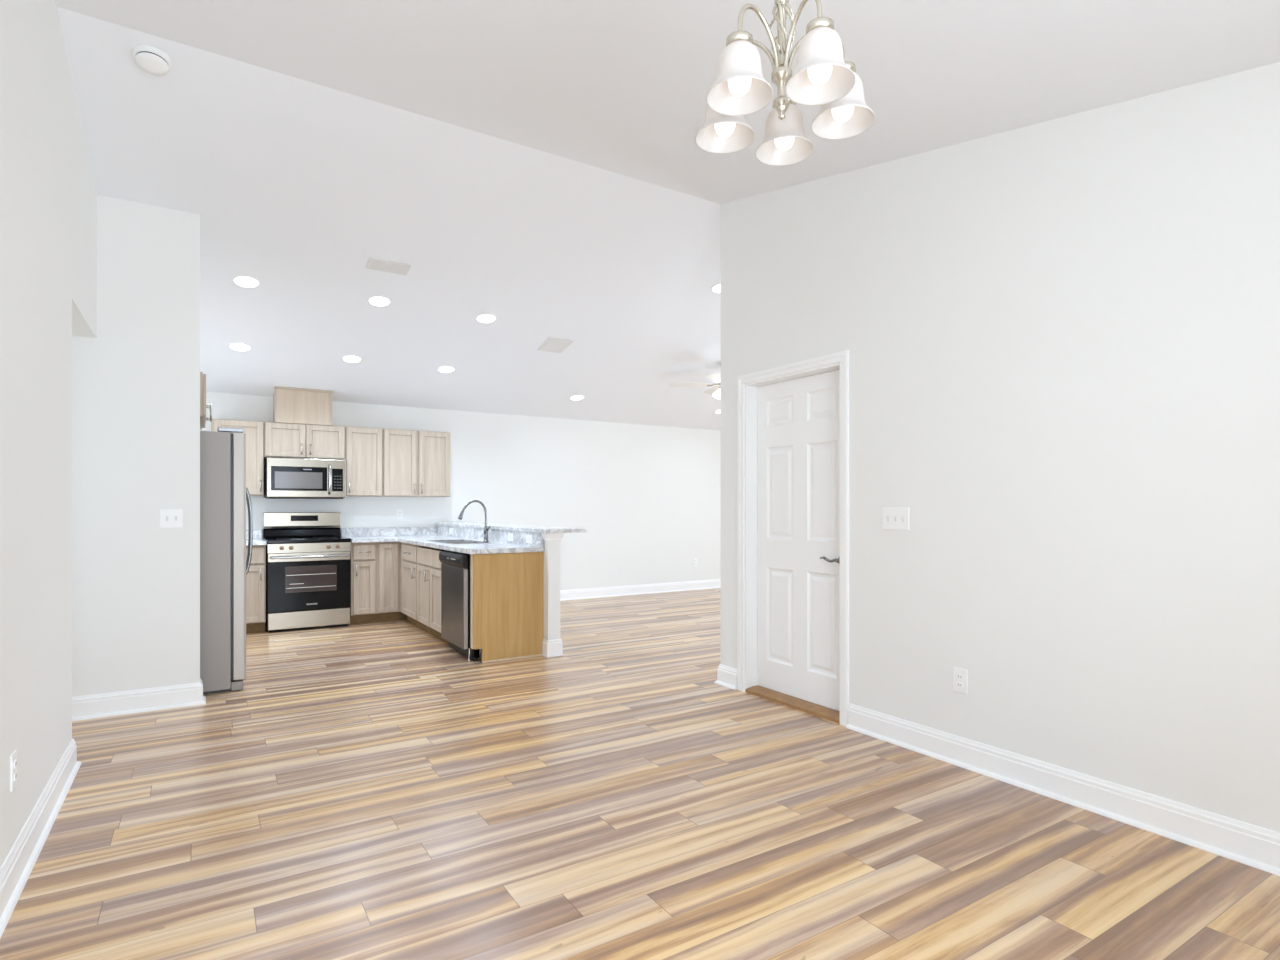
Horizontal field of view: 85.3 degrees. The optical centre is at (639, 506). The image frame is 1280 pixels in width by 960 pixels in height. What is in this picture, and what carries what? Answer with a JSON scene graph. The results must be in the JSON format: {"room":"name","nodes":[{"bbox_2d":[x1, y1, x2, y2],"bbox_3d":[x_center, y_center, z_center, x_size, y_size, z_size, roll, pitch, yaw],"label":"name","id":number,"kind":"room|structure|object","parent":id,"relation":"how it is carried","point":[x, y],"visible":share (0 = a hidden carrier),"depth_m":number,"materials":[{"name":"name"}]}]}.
{"room":"empty dining room","nodes":[
{"label":"empty dining room","id":0,"kind":"room"},
{"bbox_2d":[0,0,96,867],"bbox_3d":[-1.603,-0.449,1.429,0.140,3.398,6.330,0,0,-32],"label":"wall","id":1,"kind":"structure","parent":0,"point":[48,196],"depth_m":2.62,"materials":[{"name":"paint"}]},
{"bbox_2d":[10,749,16,791],"bbox_3d":[-2.056,0.865,2.284,0.009,0.118,0.074,0,0,-32],"label":"wall outlet","id":2,"kind":"object","parent":1,"relation":"attached to","point":[13,758],"visible":1,"depth_m":2.27,"materials":[{"name":"white plastic"}]},
{"bbox_2d":[0,738,80,938],"bbox_3d":[-1.345,1.183,1.052,0.172,0.135,5.416,0,0,-32],"label":"baseboard","id":3,"kind":"structure","parent":1,"relation":"attached to","point":[16,869],"depth_m":2.49,"materials":[{"name":"white paint"}]},
{"bbox_2d":[72,195,199,696],"bbox_3d":[-3.931,-0.305,3.778,2.600,3.110,0.130,0,0,-32],"label":"wall","id":4,"kind":"structure","parent":0,"point":[136,384],"depth_m":4.24,"materials":[{"name":"paint"}]},
{"bbox_2d":[72,678,205,720],"bbox_3d":[-3.909,1.183,3.773,2.632,0.135,0.162,0,0,-32],"label":"baseboard","id":5,"kind":"structure","parent":4,"relation":"attached to","point":[85,707],"depth_m":4.23,"materials":[{"name":"white paint"}]},
{"bbox_2d":[160,509,182,527],"bbox_3d":[-2.920,0.072,4.332,0.118,0.118,0.016,0,0,-32],"label":"light switch","id":6,"kind":"object","parent":4,"relation":"attached to","point":[169,518],"visible":1,"depth_m":4.33,"materials":[{"name":"white plastic"}]},
{"bbox_2d":[200,392,720,589],"bbox_3d":[-1.049,0.032,9.396,9.720,2.436,0.140,0,0,-32],"label":"wall","id":7,"kind":"structure","parent":0,"point":[647,498],"depth_m":9.43,"materials":[{"name":"paint"}]},
{"bbox_2d":[211,419,263,495],"bbox_3d":[-4.136,-0.500,7.145,0.456,0.760,0.355,0,0,-32],"label":"upper cabinet","id":8,"kind":"object","parent":7,"relation":"attached to","point":[254,430],"visible":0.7,"depth_m":7.11,"materials":[{"name":"brown wood"}]},
{"bbox_2d":[246,529,261,538],"bbox_3d":[-4.517,0.287,7.103,1.146,0.098,0.020,0,0,-32],"label":"backsplash","id":9,"kind":"structure","parent":7,"relation":"attached to","point":[257,533],"depth_m":7.37,"materials":[{"name":"stone"}]},
{"bbox_2d":[264,422,344,459],"bbox_3d":[-3.611,-0.698,7.478,0.778,0.364,0.355,0,0,-32],"label":"upper cabinet","id":10,"kind":"object","parent":7,"relation":"attached to","point":[283,440],"visible":0.97,"depth_m":7.35,"materials":[{"name":"brown wood"}]},
{"bbox_2d":[273,386,332,425],"bbox_3d":[-3.635,-1.067,7.481,0.562,0.372,0.323,0,0,-32],"label":"duct cover","id":11,"kind":"object","parent":10,"relation":"on","point":[290,405],"visible":0.95,"depth_m":7.35,"materials":[{"name":"brown wood"}]},
{"bbox_2d":[263,457,345,498],"bbox_3d":[-3.581,-0.300,7.434,0.758,0.425,0.459,0,0,-32],"label":"microwave","id":12,"kind":"object","parent":10,"relation":"attached to","point":[284,478],"visible":1,"depth_m":7.29,"materials":[{"name":"silver metal"}]},
{"bbox_2d":[345,426,382,496],"bbox_3d":[-3.114,-0.500,7.792,0.389,0.760,0.355,0,0,-32],"label":"upper cabinet","id":13,"kind":"object","parent":7,"relation":"attached to","point":[363,446],"visible":0.98,"depth_m":7.68,"materials":[{"name":"brown wood"}]},
{"bbox_2d":[341,527,436,536],"bbox_3d":[-2.912,0.287,8.119,1.075,0.098,0.020,0,0,-32],"label":"backsplash","id":14,"kind":"structure","parent":7,"relation":"attached to","point":[383,531],"depth_m":8.10,"materials":[{"name":"stone"}]},
{"bbox_2d":[396,509,402,518],"bbox_3d":[-2.830,0.085,8.181,0.074,0.118,0.009,0,0,-32],"label":"wall outlet","id":15,"kind":"object","parent":7,"relation":"attached to","point":[399,512],"visible":1,"depth_m":8.18,"materials":[{"name":"white plastic"}]},
{"bbox_2d":[379,429,449,496],"bbox_3d":[-2.625,-0.500,8.102,0.762,0.760,0.355,0,0,-32],"label":"upper cabinet","id":16,"kind":"object","parent":7,"relation":"attached to","point":[415,463],"visible":0.99,"depth_m":7.97,"materials":[{"name":"brown wood"}]},
{"bbox_2d":[560,579,720,600],"bbox_3d":[0.412,1.183,10.220,6.370,0.135,0.032,0,0,-32],"label":"baseboard","id":17,"kind":"structure","parent":7,"relation":"attached to","point":[587,593],"depth_m":9.94,"materials":[{"name":"white paint"}]},
{"bbox_2d":[693,558,696,565],"bbox_3d":[0.833,0.830,10.499,0.074,0.118,0.009,0,0,-32],"label":"wall outlet","id":18,"kind":"object","parent":7,"relation":"attached to","point":[694,559],"visible":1,"depth_m":10.49,"materials":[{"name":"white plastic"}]},
{"bbox_2d":[543,541,559,639],"bbox_3d":[-1.555,0.733,7.137,0.112,1.034,3.134,0,0,-32],"label":"wall","id":19,"kind":"structure","parent":0,"point":[551,553],"depth_m":5.81,"materials":[{"name":"paint"}]},
{"bbox_2d":[437,525,543,546],"bbox_3d":[-1.631,0.276,7.120,0.020,0.120,3.037,0,0,-32],"label":"backsplash","id":20,"kind":"structure","parent":19,"relation":"attached to","point":[519,537],"depth_m":6.76,"materials":[{"name":"stone"}]},
{"bbox_2d":[471,552,542,662],"bbox_3d":[-1.087,0.814,5.721,0.608,0.872,0.075,0,0,-32],"label":"end panel","id":21,"kind":"object","parent":19,"relation":"attached to","point":[507,588],"visible":0.98,"depth_m":5.69,"materials":[{"name":"brown wood"}]},
{"bbox_2d":[435,522,587,532],"bbox_3d":[-1.455,0.199,7.164,0.395,0.032,3.193,0,0,-32],"label":"bar","id":22,"kind":"object","parent":19,"relation":"on","point":[513,527],"visible":1,"depth_m":6.50,"materials":[{"name":"stone"}]},
{"bbox_2d":[542,639,562,657],"bbox_3d":[-0.734,1.180,5.841,0.152,0.140,0.105,0,0,-32],"label":"trim","id":23,"kind":"structure","parent":19,"relation":"attached to","point":[550,648],"depth_m":5.80,"materials":[{"name":"white paint"}]},
{"bbox_2d":[542,533,563,540],"bbox_3d":[-0.733,0.249,5.838,0.164,0.066,0.111,0,0,-32],"label":"trim","id":24,"kind":"structure","parent":19,"relation":"attached to","point":[546,536],"depth_m":5.80,"materials":[{"name":"white paint"}]},
{"bbox_2d":[0,588,1279,959],"bbox_3d":[0.743,1.310,4.808,11.900,0.120,9.830,0,0,-32],"label":"floor","id":25,"kind":"structure","parent":0,"point":[377,790],"depth_m":2.68,"materials":[{"name":"wood"}]},
{"bbox_2d":[200,427,252,693],"bbox_3d":[-3.265,0.357,4.924,0.910,1.785,0.910,0,0,-32],"label":"refrigerator","id":26,"kind":"object","parent":25,"relation":"on","point":[224,493],"visible":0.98,"depth_m":4.67,"materials":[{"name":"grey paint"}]},
{"bbox_2d":[246,545,265,632],"bbox_3d":[-4.346,0.813,6.828,1.142,0.874,0.664,0,0,-32],"label":"base cabinet","id":27,"kind":"object","parent":25,"relation":"on","point":[256,575],"visible":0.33,"depth_m":6.85,"materials":[{"name":"brown wood"}]},
{"bbox_2d":[246,529,266,545],"bbox_3d":[-4.345,0.307,6.832,1.146,0.138,0.663,0,0,-32],"label":"countertop","id":28,"kind":"structure","parent":27,"relation":"on","point":[257,533],"depth_m":7.33,"materials":[{"name":"stone"}]},
{"bbox_2d":[263,512,350,632],"bbox_3d":[-3.507,0.654,7.311,0.770,1.192,0.714,0,0,-32],"label":"electric range","id":29,"kind":"object","parent":25,"relation":"on","point":[308,557],"visible":1,"depth_m":7.11,"materials":[{"name":"silver metal"}]},
{"bbox_2d":[263,537,350,543],"bbox_3d":[-3.501,0.345,7.303,0.770,0.032,0.574,0,0,-32],"label":"cooktop","id":30,"kind":"object","parent":29,"relation":"in","point":[270,540],"depth_m":7.14,"materials":[{"name":"grey"}]},
{"bbox_2d":[350,542,376,624],"bbox_3d":[-3.084,0.813,7.627,0.259,0.874,0.664,0,0,-32],"label":"base cabinet","id":31,"kind":"object","parent":25,"relation":"on","point":[363,556],"visible":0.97,"depth_m":7.39,"materials":[{"name":"brown wood"}]},
{"bbox_2d":[375,542,405,621],"bbox_3d":[-2.633,0.813,7.936,0.829,0.874,0.626,0,0,-32],"label":"base cabinet","id":32,"kind":"object","parent":25,"relation":"on","point":[388,553],"visible":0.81,"depth_m":7.53,"materials":[{"name":"brown wood"}]},
{"bbox_2d":[341,525,543,553],"bbox_3d":[-2.090,0.296,6.839,1.096,0.160,3.063,0,0,-32],"label":"countertop","id":33,"kind":"structure","parent":32,"relation":"on","point":[499,541],"depth_m":7.19,"materials":[{"name":"stone"}]},
{"bbox_2d":[427,539,490,550],"bbox_3d":[-1.744,0.413,6.695,0.385,0.163,0.810,0,0,-32],"label":"sink","id":34,"kind":"object","parent":33,"relation":"in","point":[459,541],"visible":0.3,"depth_m":6.72,"materials":[{"name":"silver metal"}]},
{"bbox_2d":[458,500,489,541],"bbox_3d":[-1.590,0.133,6.673,0.306,0.405,0.117,0,0,-32],"label":"kitchen faucet","id":35,"kind":"object","parent":33,"relation":"on","point":[460,516],"visible":1,"depth_m":6.74,"materials":[{"name":"silver metal"}]},
{"bbox_2d":[508,533,512,540],"bbox_3d":[-1.194,0.278,6.404,0.009,0.074,0.125,0,0,-32],"label":"outlet","id":36,"kind":"object","parent":33,"relation":"attached to","point":[510,535],"visible":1,"depth_m":6.39,"materials":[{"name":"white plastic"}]},
{"bbox_2d":[526,534,531,543],"bbox_3d":[-0.964,0.278,6.041,0.009,0.074,0.125,0,0,-32],"label":"outlet","id":37,"kind":"object","parent":33,"relation":"attached to","point":[528,537],"visible":1,"depth_m":6.04,"materials":[{"name":"white plastic"}]},
{"bbox_2d":[401,542,431,630],"bbox_3d":[-2.196,0.813,7.420,0.644,0.874,0.737,0,0,-32],"label":"base cabinet","id":38,"kind":"object","parent":25,"relation":"on","point":[409,563],"visible":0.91,"depth_m":7.23,"materials":[{"name":"brown wood"}]},
{"bbox_2d":[417,547,448,643],"bbox_3d":[-1.746,0.824,6.710,0.644,0.852,0.936,0,0,-32],"label":"base cabinet","id":39,"kind":"object","parent":25,"relation":"on","point":[429,567],"visible":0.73,"depth_m":6.58,"materials":[{"name":"brown wood"}]},
{"bbox_2d":[439,550,480,661],"bbox_3d":[-1.333,0.816,6.011,0.621,0.868,0.672,0,0,-32],"label":"dishwasher","id":40,"kind":"object","parent":25,"relation":"on","point":[455,566],"visible":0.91,"depth_m":5.77,"materials":[{"name":"silver metal"}]},
{"bbox_2d":[54,0,1279,429],"bbox_3d":[0.743,-1.694,4.808,11.900,1.208,9.830,0,0,-32],"label":"ceiling","id":41,"kind":"structure","parent":0,"point":[536,166],"depth_m":3.88,"materials":[{"name":"paint"}]},
{"bbox_2d":[132,44,171,75],"bbox_3d":[-2.300,-2.100,3.277,0.156,0.070,0.154,0,0,-37],"label":"smoke detector","id":42,"kind":"object","parent":41,"relation":"attached to","point":[151,59],"visible":1,"depth_m":3.25,"materials":[{"name":"white plastic"}]},
{"bbox_2d":[228,342,251,350],"bbox_3d":[-3.599,-1.440,6.255,0.183,0.044,0.179,0,0,-27],"label":"recessed light","id":43,"kind":"object","parent":41,"relation":"in","point":[237,346],"visible":1,"depth_m":6.25,"materials":[{"name":"white plastic"}]},
{"bbox_2d":[230,344,249,350],"bbox_3d":[-3.599,-1.440,6.254,0.158,0.004,0.158,0,-12,-32],"label":"diffuser","id":44,"kind":"object","parent":43,"relation":"attached to","point":[241,347],"depth_m":6.26,"materials":[{"name":"white plastic"}]},
{"bbox_2d":[232,275,259,287],"bbox_3d":[-2.960,-1.695,5.227,0.183,0.044,0.179,0,0,-27],"label":"recessed light","id":45,"kind":"object","parent":41,"relation":"in","point":[246,281],"visible":1,"depth_m":5.22,"materials":[{"name":"white plastic"}]},
{"bbox_2d":[234,277,257,286],"bbox_3d":[-2.960,-1.695,5.227,0.158,0.004,0.158,0,-12,-32],"label":"diffuser","id":46,"kind":"object","parent":45,"relation":"attached to","point":[243,281],"depth_m":5.23,"materials":[{"name":"white plastic"}]},
{"bbox_2d":[342,355,361,362],"bbox_3d":[-2.800,-1.440,6.760,0.183,0.044,0.179,0,0,-27],"label":"recessed light","id":47,"kind":"object","parent":41,"relation":"in","point":[347,358],"visible":1,"depth_m":6.75,"materials":[{"name":"white plastic"}]},
{"bbox_2d":[343,356,360,361],"bbox_3d":[-2.800,-1.440,6.760,0.158,0.004,0.158,0,-12,-32],"label":"diffuser","id":48,"kind":"object","parent":47,"relation":"attached to","point":[349,358],"depth_m":6.76,"materials":[{"name":"white plastic"}]},
{"bbox_2d":[368,295,390,306],"bbox_3d":[-2.148,-1.697,5.730,0.183,0.044,0.179,0,0,-27],"label":"recessed light","id":49,"kind":"object","parent":41,"relation":"in","point":[377,300],"visible":1,"depth_m":5.72,"materials":[{"name":"white plastic"}]},
{"bbox_2d":[369,297,389,305],"bbox_3d":[-2.148,-1.697,5.729,0.158,0.004,0.158,0,-12,-32],"label":"diffuser","id":50,"kind":"object","parent":49,"relation":"attached to","point":[379,301],"depth_m":5.73,"materials":[{"name":"white plastic"}]},
{"bbox_2d":[365,257,410,274],"bbox_3d":[-1.896,-1.812,5.237,0.300,0.039,0.148,0,0,-32],"label":"ceiling vent","id":51,"kind":"object","parent":41,"relation":"in","point":[373,263],"visible":1,"depth_m":5.23,"materials":[{"name":"white metal"}]},
{"bbox_2d":[437,366,454,372],"bbox_3d":[-2.027,-1.438,7.262,0.183,0.044,0.179,0,0,-27],"label":"recessed light","id":52,"kind":"object","parent":41,"relation":"in","point":[444,369],"visible":1,"depth_m":7.25,"materials":[{"name":"white plastic"}]},
{"bbox_2d":[438,367,453,371],"bbox_3d":[-2.027,-1.438,7.262,0.158,0.004,0.158,0,-12,-32],"label":"diffuser","id":53,"kind":"object","parent":52,"relation":"attached to","point":[443,369],"depth_m":7.26,"materials":[{"name":"white plastic"}]},
{"bbox_2d":[476,313,495,322],"bbox_3d":[-1.381,-1.692,6.239,0.183,0.044,0.179,0,0,-27],"label":"recessed light","id":54,"kind":"object","parent":41,"relation":"in","point":[483,318],"visible":1,"depth_m":6.23,"materials":[{"name":"white plastic"}]},
{"bbox_2d":[537,337,573,352],"bbox_3d":[-0.848,-1.622,6.966,0.260,0.072,0.305,0,0,-32],"label":"ceiling vent","id":55,"kind":"object","parent":41,"relation":"in","point":[552,344],"visible":1,"depth_m":6.95,"materials":[{"name":"white metal"}]},
{"bbox_2d":[570,395,583,399],"bbox_3d":[-0.776,-1.347,8.563,0.183,0.044,0.179,0,0,-27],"label":"recessed light","id":56,"kind":"object","parent":41,"relation":"in","point":[574,397],"visible":1,"depth_m":8.55,"materials":[{"name":"white plastic"}]},
{"bbox_2d":[571,396,582,399],"bbox_3d":[-0.775,-1.347,8.563,0.158,0.004,0.158,0,-12,-32],"label":"diffuser","id":57,"kind":"object","parent":56,"relation":"attached to","point":[574,397],"depth_m":8.56,"materials":[{"name":"white plastic"}]},
{"bbox_2d":[669,363,720,398],"bbox_3d":[1.037,-1.450,7.993,1.227,0.434,1.277,0,0,-32],"label":"ceiling fan","id":58,"kind":"object","parent":41,"relation":"hanging from","point":[715,391],"visible":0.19,"depth_m":7.97,"materials":[{"name":"white plastic"}]},
{"bbox_2d":[711,283,720,292],"bbox_3d":[0.721,-1.943,6.161,0.183,0.044,0.179,0,0,-27],"label":"recessed light","id":59,"kind":"object","parent":41,"relation":"in","point":[716,288],"visible":0.44,"depth_m":6.16,"materials":[{"name":"white plastic"}]},
{"bbox_2d":[713,284,720,291],"bbox_3d":[0.722,-1.943,6.161,0.158,0.004,0.158,0,-12,-32],"label":"diffuser","id":60,"kind":"object","parent":59,"relation":"attached to","point":[717,288],"depth_m":6.16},
{"bbox_2d":[695,0,875,165],"bbox_3d":[0.353,-1.300,1.740,0.452,0.656,0.454,0,0,-32],"label":"chandelier","id":61,"kind":"object","parent":41,"relation":"hanging from","point":[822,76],"visible":1,"depth_m":1.71,"materials":[{"name":"white glass"}]},
{"bbox_2d":[721,62,1279,832],"bbox_3d":[1.991,-0.449,2.894,0.220,3.398,4.960,0,0,-32],"label":"wall","id":62,"kind":"structure","parent":0,"point":[1061,336],"depth_m":2.97,"materials":[{"name":"paint"}]},
{"bbox_2d":[737,350,848,726],"bbox_3d":[1.019,0.178,4.412,0.238,2.143,0.957,0,0,-32],"label":"door","id":63,"kind":"structure","parent":62,"relation":"in","point":[793,418],"depth_m":4.45,"materials":[{"name":"white paint"}]},
{"bbox_2d":[883,508,908,529],"bbox_3d":[1.352,0.062,3.682,0.016,0.118,0.165,0,0,-32],"label":"light switch","id":64,"kind":"object","parent":62,"relation":"attached to","point":[893,518],"visible":1,"depth_m":3.68,"materials":[{"name":"white plastic"}]},
{"bbox_2d":[953,667,967,693],"bbox_3d":[1.554,0.842,3.371,0.009,0.118,0.074,0,0,-32],"label":"wall outlet","id":65,"kind":"object","parent":62,"relation":"attached to","point":[960,676],"visible":1,"depth_m":3.37,"materials":[{"name":"white plastic"}]},
{"bbox_2d":[957,673,962,679],"bbox_3d":[1.552,0.822,3.369,0.004,0.026,0.032,0,0,-32],"label":"receptacle","id":66,"kind":"object","parent":65,"relation":"attached to","point":[959,675],"depth_m":3.37,"materials":[{"name":"grey plastic"}]},
{"bbox_2d":[957,682,962,687],"bbox_3d":[1.552,0.862,3.369,0.004,0.026,0.032,0,0,-32],"label":"receptacle","id":67,"kind":"object","parent":65,"relation":"attached to","point":[959,684],"depth_m":3.37,"materials":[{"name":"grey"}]},
{"bbox_2d":[846,703,1279,875],"bbox_3d":[2.195,1.183,2.335,0.032,0.135,3.798,0,0,-32],"label":"baseboard","id":68,"kind":"structure","parent":62,"relation":"attached to","point":[1251,845],"depth_m":2.87,"materials":[{"name":"white paint"}]},
{"bbox_3d":[-4.246,-0.291,5.473,0.120,3.082,3.070,0,0,-32],"label":"wall","id":69,"kind":"structure","parent":0,"visible":0},
{"bbox_2d":[200,372,211,429],"bbox_3d":[-3.375,-0.748,4.852,0.658,0.295,0.930,0,0,-32],"label":"upper cabinet","id":70,"kind":"object","parent":69,"relation":"attached to","point":[203,418],"visible":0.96,"depth_m":4.62,"materials":[{"name":"brown wood"}]},
{"bbox_3d":[3.186,-0.435,6.503,5.660,3.369,0.140,0,0,-32],"label":"wall","id":71,"kind":"structure","parent":0,"visible":0},
{"bbox_2d":[714,664,736,689],"bbox_3d":[3.085,1.183,6.426,5.912,0.135,0.225,0,0,-32],"label":"baseboard","id":72,"kind":"structure","parent":71,"relation":"attached to","point":[726,676],"depth_m":4.84,"materials":[{"name":"white paint"}]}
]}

